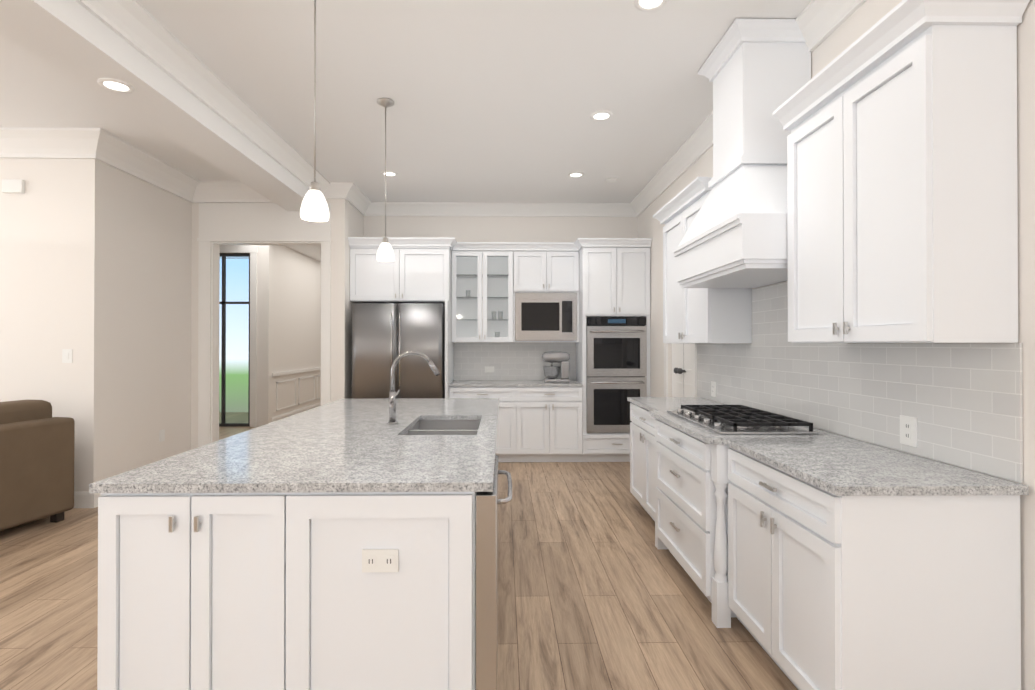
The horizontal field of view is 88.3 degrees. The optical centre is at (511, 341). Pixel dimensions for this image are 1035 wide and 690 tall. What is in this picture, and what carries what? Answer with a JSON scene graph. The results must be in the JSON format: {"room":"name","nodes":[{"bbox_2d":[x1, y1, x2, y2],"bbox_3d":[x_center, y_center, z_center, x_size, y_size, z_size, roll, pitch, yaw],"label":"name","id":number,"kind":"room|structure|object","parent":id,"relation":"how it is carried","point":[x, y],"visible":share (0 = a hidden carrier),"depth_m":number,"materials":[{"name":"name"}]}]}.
{"room":"kitchen","nodes":[
{"label":"kitchen","id":0,"kind":"room"},
{"bbox_2d":[0,412,797,689],"bbox_3d":[-2.514,1.434,4.911,11.000,0.060,16.000,0,0,-1],"label":"floor","id":1,"kind":"structure","parent":0,"point":[598,589],"depth_m":2.84,"materials":[{"name":"brown wood"}]},
{"bbox_2d":[0,400,74,530],"bbox_3d":[-4.121,0.926,3.289,0.950,0.940,2.100,0,0,11],"label":"sofa","id":2,"kind":"object","parent":1,"relation":"on","point":[37,443],"visible":1,"depth_m":3.95,"materials":[{"name":"brown fabric"}]},
{"bbox_2d":[97,492,475,689],"bbox_3d":[-0.748,0.946,2.125,1.280,0.888,0.728,0,0,-1],"label":"base cabinet","id":3,"kind":"object","parent":1,"relation":"on","point":[302,591],"visible":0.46,"depth_m":1.75,"materials":[{"name":"white paint"}]},
{"bbox_2d":[89,398,498,492],"bbox_3d":[-0.745,0.490,3.124,1.320,0.030,2.740,0,0,-1],"label":"countertop","id":4,"kind":"structure","parent":3,"relation":"on","point":[350,445],"depth_m":2.15,"materials":[{"name":"stone"}]},
{"bbox_2d":[387,351,439,424],"bbox_3d":[-0.562,0.263,3.043,0.303,0.420,0.091,0,0,-1],"label":"kitchen faucet","id":5,"kind":"object","parent":4,"relation":"on","point":[393,394],"visible":1,"depth_m":3.05,"materials":[{"name":"silver metal"}]},
{"bbox_2d":[404,420,480,434],"bbox_3d":[-0.384,0.600,3.059,0.440,0.188,0.780,0,0,-1],"label":"sink","id":6,"kind":"object","parent":4,"relation":"in","point":[445,427],"depth_m":3.44,"materials":[{"name":"silver metal"}]},
{"bbox_2d":[476,455,511,689],"bbox_3d":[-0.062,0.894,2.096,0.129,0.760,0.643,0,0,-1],"label":"dishwasher","id":7,"kind":"object","parent":3,"relation":"in","point":[487,503],"visible":0.94,"depth_m":1.77,"materials":[{"name":"silver metal"}]},
{"bbox_2d":[352,303,444,398],"bbox_3d":[-1.280,0.497,6.270,1.000,1.830,0.880,0,0,-1],"label":"refrigerator","id":8,"kind":"object","parent":1,"relation":"on","point":[385,336],"visible":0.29,"depth_m":5.90,"materials":[{"name":"grey metal"}]},
{"bbox_2d":[350,246,453,397],"bbox_3d":[-1.295,0.162,6.344,1.138,2.500,0.774,0,0,-1],"label":"tall cabinet","id":9,"kind":"object","parent":1,"relation":"on","point":[415,274],"visible":0.94,"depth_m":6.13,"materials":[{"name":"white paint"}]},
{"bbox_2d":[348,237,651,250],"bbox_3d":[-0.132,-1.134,6.415,3.467,0.090,0.684,0,0,-1],"label":"crown molding","id":10,"kind":"structure","parent":9,"relation":"on","point":[578,244],"depth_m":6.14,"materials":[{"name":"white paint"}]},
{"bbox_2d":[449,387,520,461],"bbox_3d":[-0.311,0.969,6.436,0.830,0.888,0.613,0,0,-1],"label":"base cabinet","id":11,"kind":"object","parent":1,"relation":"on","point":[508,442],"depth_m":6.14,"materials":[{"name":"white paint"}]},
{"bbox_2d":[521,386,581,461],"bbox_3d":[0.397,0.969,6.447,0.830,0.888,0.613,0,0,-1],"label":"base cabinet","id":12,"kind":"object","parent":1,"relation":"on","point":[539,424],"depth_m":6.15,"materials":[{"name":"white paint"}]},
{"bbox_2d":[449,380,582,386],"bbox_3d":[0.042,0.507,6.435,1.536,0.030,0.616,0,0,-1],"label":"countertop","id":13,"kind":"structure","parent":12,"relation":"on","point":[498,383],"depth_m":6.20,"materials":[{"name":"stone"}]},
{"bbox_2d":[542,351,569,381],"bbox_3d":[0.532,0.307,6.466,0.340,0.369,0.212,0,0,-1],"label":"stand mixer","id":14,"kind":"object","parent":13,"relation":"on","point":[551,373],"visible":1,"depth_m":6.41,"materials":[{"name":"silver metal"}]},
{"bbox_2d":[576,247,649,461],"bbox_3d":[1.208,0.163,6.454,0.787,2.500,0.635,0,0,-1],"label":"tall cabinet","id":15,"kind":"object","parent":1,"relation":"on","point":[614,281],"visible":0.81,"depth_m":6.17,"materials":[{"name":"white paint"}]},
{"bbox_2d":[586,317,646,432],"bbox_3d":[1.208,0.390,6.416,0.687,1.335,0.649,0,0,-1],"label":"double wall oven","id":16,"kind":"object","parent":15,"relation":"in","point":[616,360],"visible":0.92,"depth_m":6.15,"materials":[{"name":"grey metal"}]},
{"bbox_2d":[630,403,649,514],"bbox_3d":[1.326,0.956,4.122,0.613,0.888,0.905,0,0,-1],"label":"base cabinet","id":17,"kind":"object","parent":1,"relation":"on","point":[639,416],"depth_m":4.27,"materials":[{"name":"white paint"}]},
{"bbox_2d":[627,397,1028,495],"bbox_3d":[1.298,0.490,3.162,0.696,0.030,2.890,0,0,-1],"label":"countertop","id":18,"kind":"structure","parent":17,"relation":"on","point":[835,464],"depth_m":2.05,"materials":[{"name":"stone"}]},
{"bbox_2d":[667,405,818,433],"bbox_3d":[1.298,0.447,3.137,0.505,0.052,0.880,0,0,-1],"label":"gas cooktop","id":19,"kind":"object","parent":18,"relation":"in","point":[730,419],"visible":1,"depth_m":2.91,"materials":[{"name":"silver metal"}]},
{"bbox_2d":[650,416,729,627],"bbox_3d":[1.317,0.951,3.125,0.663,0.888,1.206,0,0,-1],"label":"base cabinet","id":20,"kind":"object","parent":1,"relation":"on","point":[690,476],"depth_m":2.85,"materials":[{"name":"white paint"}]},
{"bbox_2d":[730,448,1020,689],"bbox_3d":[1.357,0.946,2.163,0.613,0.888,0.835,0,0,-1],"label":"base cabinet","id":21,"kind":"object","parent":1,"relation":"on","point":[809,586],"depth_m":1.75,"materials":[{"name":"white paint"}]},
{"bbox_2d":[0,0,811,261],"bbox_3d":[-2.514,-1.776,4.928,11.000,0.080,16.000,0,0,-1],"label":"ceiling","id":22,"kind":"structure","parent":0,"point":[498,101],"depth_m":3.67,"materials":[{"name":"white paint"}]},
{"bbox_2d":[0,0,308,210],"bbox_3d":[-2.223,-1.609,1.430,0.370,0.289,8.998,0,0,-1],"label":"ceiling beam","id":23,"kind":"structure","parent":22,"relation":"attached to","point":[77,41],"depth_m":3.11,"materials":[{"name":"white paint"}]},
{"bbox_2d":[97,78,134,92],"bbox_3d":[-2.248,-1.450,3.030,0.170,0.010,0.170,0,0,-1],"label":"recessed light","id":24,"kind":"object","parent":23,"relation":"attached to","point":[116,85],"visible":1,"depth_m":3.03,"materials":[{"name":"white paint"}]},
{"bbox_2d":[300,0,328,221],"bbox_3d":[-0.893,-1.151,2.420,0.126,1.194,0.126,0,0,-1],"label":"pendant light","id":25,"kind":"object","parent":22,"relation":"hanging from","point":[314,207],"visible":1,"depth_m":2.40,"materials":[{"name":"white glass"}]},
{"bbox_2d":[377,98,393,261],"bbox_3d":[-0.916,-1.163,3.870,0.126,1.154,0.126,0,0,-1],"label":"pendant light","id":26,"kind":"object","parent":22,"relation":"hanging from","point":[385,253],"visible":1,"depth_m":3.84,"materials":[{"name":"white glass"}]},
{"bbox_2d":[381,171,397,176],"bbox_3d":[-1.263,-1.727,5.508,0.170,0.010,0.170,0,0,-1],"label":"recessed light","id":27,"kind":"object","parent":22,"relation":"in","point":[391,174],"visible":0.88,"depth_m":5.49,"materials":[{"name":"white paint"}]},
{"bbox_2d":[568,172,583,177],"bbox_3d":[0.667,-1.727,5.539,0.170,0.010,0.170,0,0,-1],"label":"recessed light","id":28,"kind":"object","parent":22,"relation":"in","point":[576,174],"visible":0.98,"depth_m":5.53,"materials":[{"name":"white paint"}]},
{"bbox_2d":[590,111,612,120],"bbox_3d":[0.690,-1.734,4.109,0.170,0.010,0.170,0,0,-1],"label":"recessed light","id":29,"kind":"object","parent":22,"relation":"in","point":[601,115],"visible":1,"depth_m":4.10,"materials":[{"name":"white paint"}]},
{"bbox_2d":[604,178,617,182],"bbox_3d":[1.064,-1.724,5.715,0.120,0.014,0.120,0,0,-1],"label":"ceiling vent","id":30,"kind":"object","parent":22,"relation":"in","point":[610,180],"visible":1,"depth_m":5.70,"materials":[{"name":"white metal"}]},
{"bbox_2d":[634,0,667,11],"bbox_3d":[0.712,-1.742,2.729,0.170,0.010,0.170,0,0,-1],"label":"recessed light","id":31,"kind":"object","parent":22,"relation":"in","point":[646,5],"visible":1,"depth_m":2.76,"materials":[{"name":"white paint"}]},
{"bbox_2d":[0,0,1034,689],"bbox_3d":[-3.127,-0.167,4.660,9.765,3.140,15.740,0,0,-1],"label":"wall","id":32,"kind":"structure","parent":0,"point":[98,268],"depth_m":4.80,"materials":[{"name":"white paint"}]},
{"bbox_2d":[2,179,24,192],"bbox_3d":[-4.192,-1.303,4.483,0.170,0.110,0.030,0,0,-1],"label":"box","id":33,"kind":"object","parent":32,"relation":"attached to","point":[13,185],"visible":1,"depth_m":4.47,"materials":[{"name":"white plastic"}]},
{"bbox_2d":[0,127,119,163],"bbox_3d":[-5.677,-1.640,4.388,4.657,0.195,0.176,0,0,-1],"label":"crown molding","id":34,"kind":"structure","parent":32,"relation":"attached to","point":[99,144],"depth_m":4.43,"materials":[{"name":"white paint"}]},
{"bbox_2d":[62,349,71,362],"bbox_3d":[-3.747,0.125,4.493,0.080,0.115,0.008,0,0,-1],"label":"switch plate","id":35,"kind":"object","parent":32,"relation":"attached to","point":[66,355],"visible":1,"depth_m":4.49,"materials":[{"name":"white plastic"}]},
{"bbox_2d":[107,138,203,202],"bbox_3d":[-3.449,-1.635,5.222,0.176,0.195,1.379,0,0,-1],"label":"crown molding","id":36,"kind":"structure","parent":32,"relation":"attached to","point":[134,161],"depth_m":5.18,"materials":[{"name":"white paint"}]},
{"bbox_2d":[74,402,320,507],"bbox_3d":[-3.188,1.335,4.651,9.644,0.135,15.500,0,0,-1],"label":"baseboard","id":37,"kind":"structure","parent":32,"relation":"attached to","point":[85,500],"depth_m":4.48,"materials":[{"name":"white paint"}]},
{"bbox_2d":[76,0,335,198],"bbox_3d":[-1.967,-1.682,1.435,0.139,0.143,8.999,0,0,-1],"label":"crown molding","id":38,"kind":"structure","parent":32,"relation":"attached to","point":[138,27],"depth_m":3.38,"materials":[{"name":"white paint"}]},
{"bbox_2d":[200,180,267,202],"bbox_3d":[-3.003,-1.632,5.831,0.690,0.195,0.176,0,0,-1],"label":"crown molding","id":39,"kind":"structure","parent":32,"relation":"attached to","point":[210,191],"depth_m":5.85,"materials":[{"name":"white paint"}]},
{"bbox_2d":[219,253,249,426],"bbox_3d":[-4.818,-0.024,8.942,0.920,2.900,0.040,0,0,-1],"label":"window","id":40,"kind":"structure","parent":32,"relation":"in","point":[223,387],"depth_m":8.93,"materials":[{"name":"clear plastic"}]},
{"bbox_2d":[232,181,273,202],"bbox_3d":[-2.496,-1.656,1.426,0.176,0.195,8.999,0,0,-1],"label":"crown molding","id":41,"kind":"structure","parent":32,"relation":"attached to","point":[246,189],"depth_m":5.83,"materials":[{"name":"white paint"}]},
{"bbox_2d":[197,203,330,446],"bbox_3d":[-2.738,-0.060,5.970,1.465,2.940,0.172,0,0,-1],"label":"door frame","id":42,"kind":"structure","parent":32,"relation":"attached to","point":[236,227],"depth_m":5.90,"materials":[{"name":"white paint"}]},
{"bbox_2d":[336,182,371,215],"bbox_3d":[-1.809,-1.656,6.204,0.149,0.143,0.789,0,0,-1],"label":"crown molding","id":43,"kind":"structure","parent":32,"relation":"attached to","point":[348,191],"depth_m":6.10,"materials":[{"name":"white paint"}]},
{"bbox_2d":[452,251,512,341],"bbox_3d":[-0.358,-0.537,6.568,0.740,1.100,0.365,0,0,-1],"label":"glass display cabinet","id":44,"kind":"object","parent":32,"relation":"attached to","point":[482,296],"visible":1,"depth_m":6.72,"materials":[{"name":"white paint"}]},
{"bbox_2d":[372,202,627,216],"bbox_3d":[-0.201,-1.654,6.699,3.339,0.143,0.128,0,0,-1],"label":"crown molding","id":45,"kind":"structure","parent":32,"relation":"attached to","point":[378,208],"depth_m":6.70,"materials":[{"name":"white paint"}]},
{"bbox_2d":[454,343,574,379],"bbox_3d":[0.037,0.254,6.752,1.536,0.476,0.009,0,0,-1],"label":"tile backsplash","id":46,"kind":"structure","parent":32,"relation":"attached to","point":[516,361],"depth_m":6.75,"materials":[{"name":"white tile"}]},
{"bbox_2d":[485,366,493,371],"bbox_3d":[-0.282,0.357,6.737,0.120,0.075,0.008,0,0,-1],"label":"outlet","id":47,"kind":"object","parent":46,"relation":"attached to","point":[489,368],"visible":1,"depth_m":6.74,"materials":[{"name":"white plastic"}]},
{"bbox_2d":[513,251,578,341],"bbox_3d":[0.412,-0.537,6.580,0.792,1.100,0.365,0,0,-1],"label":"upper cabinet","id":48,"kind":"object","parent":32,"relation":"attached to","point":[545,271],"visible":0.94,"depth_m":6.43,"materials":[{"name":"white paint"}]},
{"bbox_2d":[515,293,576,339],"bbox_3d":[0.412,-0.297,6.574,0.748,0.570,0.334,0,0,-1],"label":"built-in microwave","id":49,"kind":"object","parent":48,"relation":"in","point":[545,316],"visible":1,"depth_m":6.43,"materials":[{"name":"grey metal"}]},
{"bbox_2d":[664,343,696,396],"bbox_3d":[1.617,0.339,5.158,0.019,2.135,0.920,0,0,-1],"label":"door frame","id":50,"kind":"structure","parent":32,"relation":"attached to","point":[694,346],"depth_m":4.76,"materials":[{"name":"white paint"}]},
{"bbox_2d":[672,344,691,396],"bbox_3d":[1.643,0.380,5.158,0.120,2.028,0.730,0,0,-1],"label":"pantry door","id":51,"kind":"structure","parent":32,"relation":"in","point":[681,370],"depth_m":5.19,"materials":[{"name":"white paint"}]},
{"bbox_2d":[653,177,751,343],"bbox_3d":[1.451,-0.553,4.203,0.373,1.142,1.103,0,0,-1],"label":"upper cabinet","id":52,"kind":"object","parent":32,"relation":"attached to","point":[704,315],"visible":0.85,"depth_m":3.94,"materials":[{"name":"white paint"}]},
{"bbox_2d":[673,19,810,287],"bbox_3d":[1.381,-1.051,3.145,0.546,1.378,1.008,0,0,-1],"label":"range hood","id":53,"kind":"object","parent":32,"relation":"attached to","point":[757,72],"visible":0.81,"depth_m":2.95,"materials":[{"name":"white paint"}]},
{"bbox_2d":[628,0,865,216],"bbox_3d":[1.616,-1.679,1.893,0.128,0.143,9.799,0,0,-1],"label":"crown molding","id":54,"kind":"structure","parent":32,"relation":"attached to","point":[820,18],"depth_m":4.31,"materials":[{"name":"white paint"}]},
{"bbox_2d":[697,282,1022,482],"bbox_3d":[1.653,0.059,3.220,0.009,0.830,2.930,0,0,-1],"label":"tile backsplash","id":55,"kind":"structure","parent":32,"relation":"attached to","point":[962,403],"depth_m":2.38,"materials":[{"name":"white tile"}]},
{"bbox_2d":[711,381,715,396],"bbox_3d":[1.626,0.386,4.303,0.008,0.120,0.090,0,0,-1],"label":"outlet","id":56,"kind":"object","parent":55,"relation":"attached to","point":[713,384],"depth_m":4.30,"materials":[{"name":"grey plastic"}]},
{"bbox_2d":[900,415,916,446],"bbox_3d":[1.659,0.375,2.233,0.008,0.120,0.090,0,0,-1],"label":"outlet","id":57,"kind":"object","parent":55,"relation":"attached to","point":[908,430],"depth_m":2.23,"materials":[{"name":"white plastic"}]},
{"bbox_2d":[773,0,1029,342],"bbox_3d":[1.484,-0.564,2.166,0.373,1.142,0.941,0,0,-1],"label":"upper cabinet","id":58,"kind":"object","parent":32,"relation":"attached to","point":[899,120],"visible":1,"depth_m":1.84,"materials":[{"name":"white paint"}]},
{"label":"outside","id":59,"kind":"structure","parent":0,"visible":0},
{"bbox_2d":[219,259,248,411],"bbox_3d":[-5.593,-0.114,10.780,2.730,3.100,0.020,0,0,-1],"label":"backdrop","id":60,"kind":"structure","parent":59,"point":[236,367],"depth_m":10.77,"materials":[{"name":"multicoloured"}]}
]}

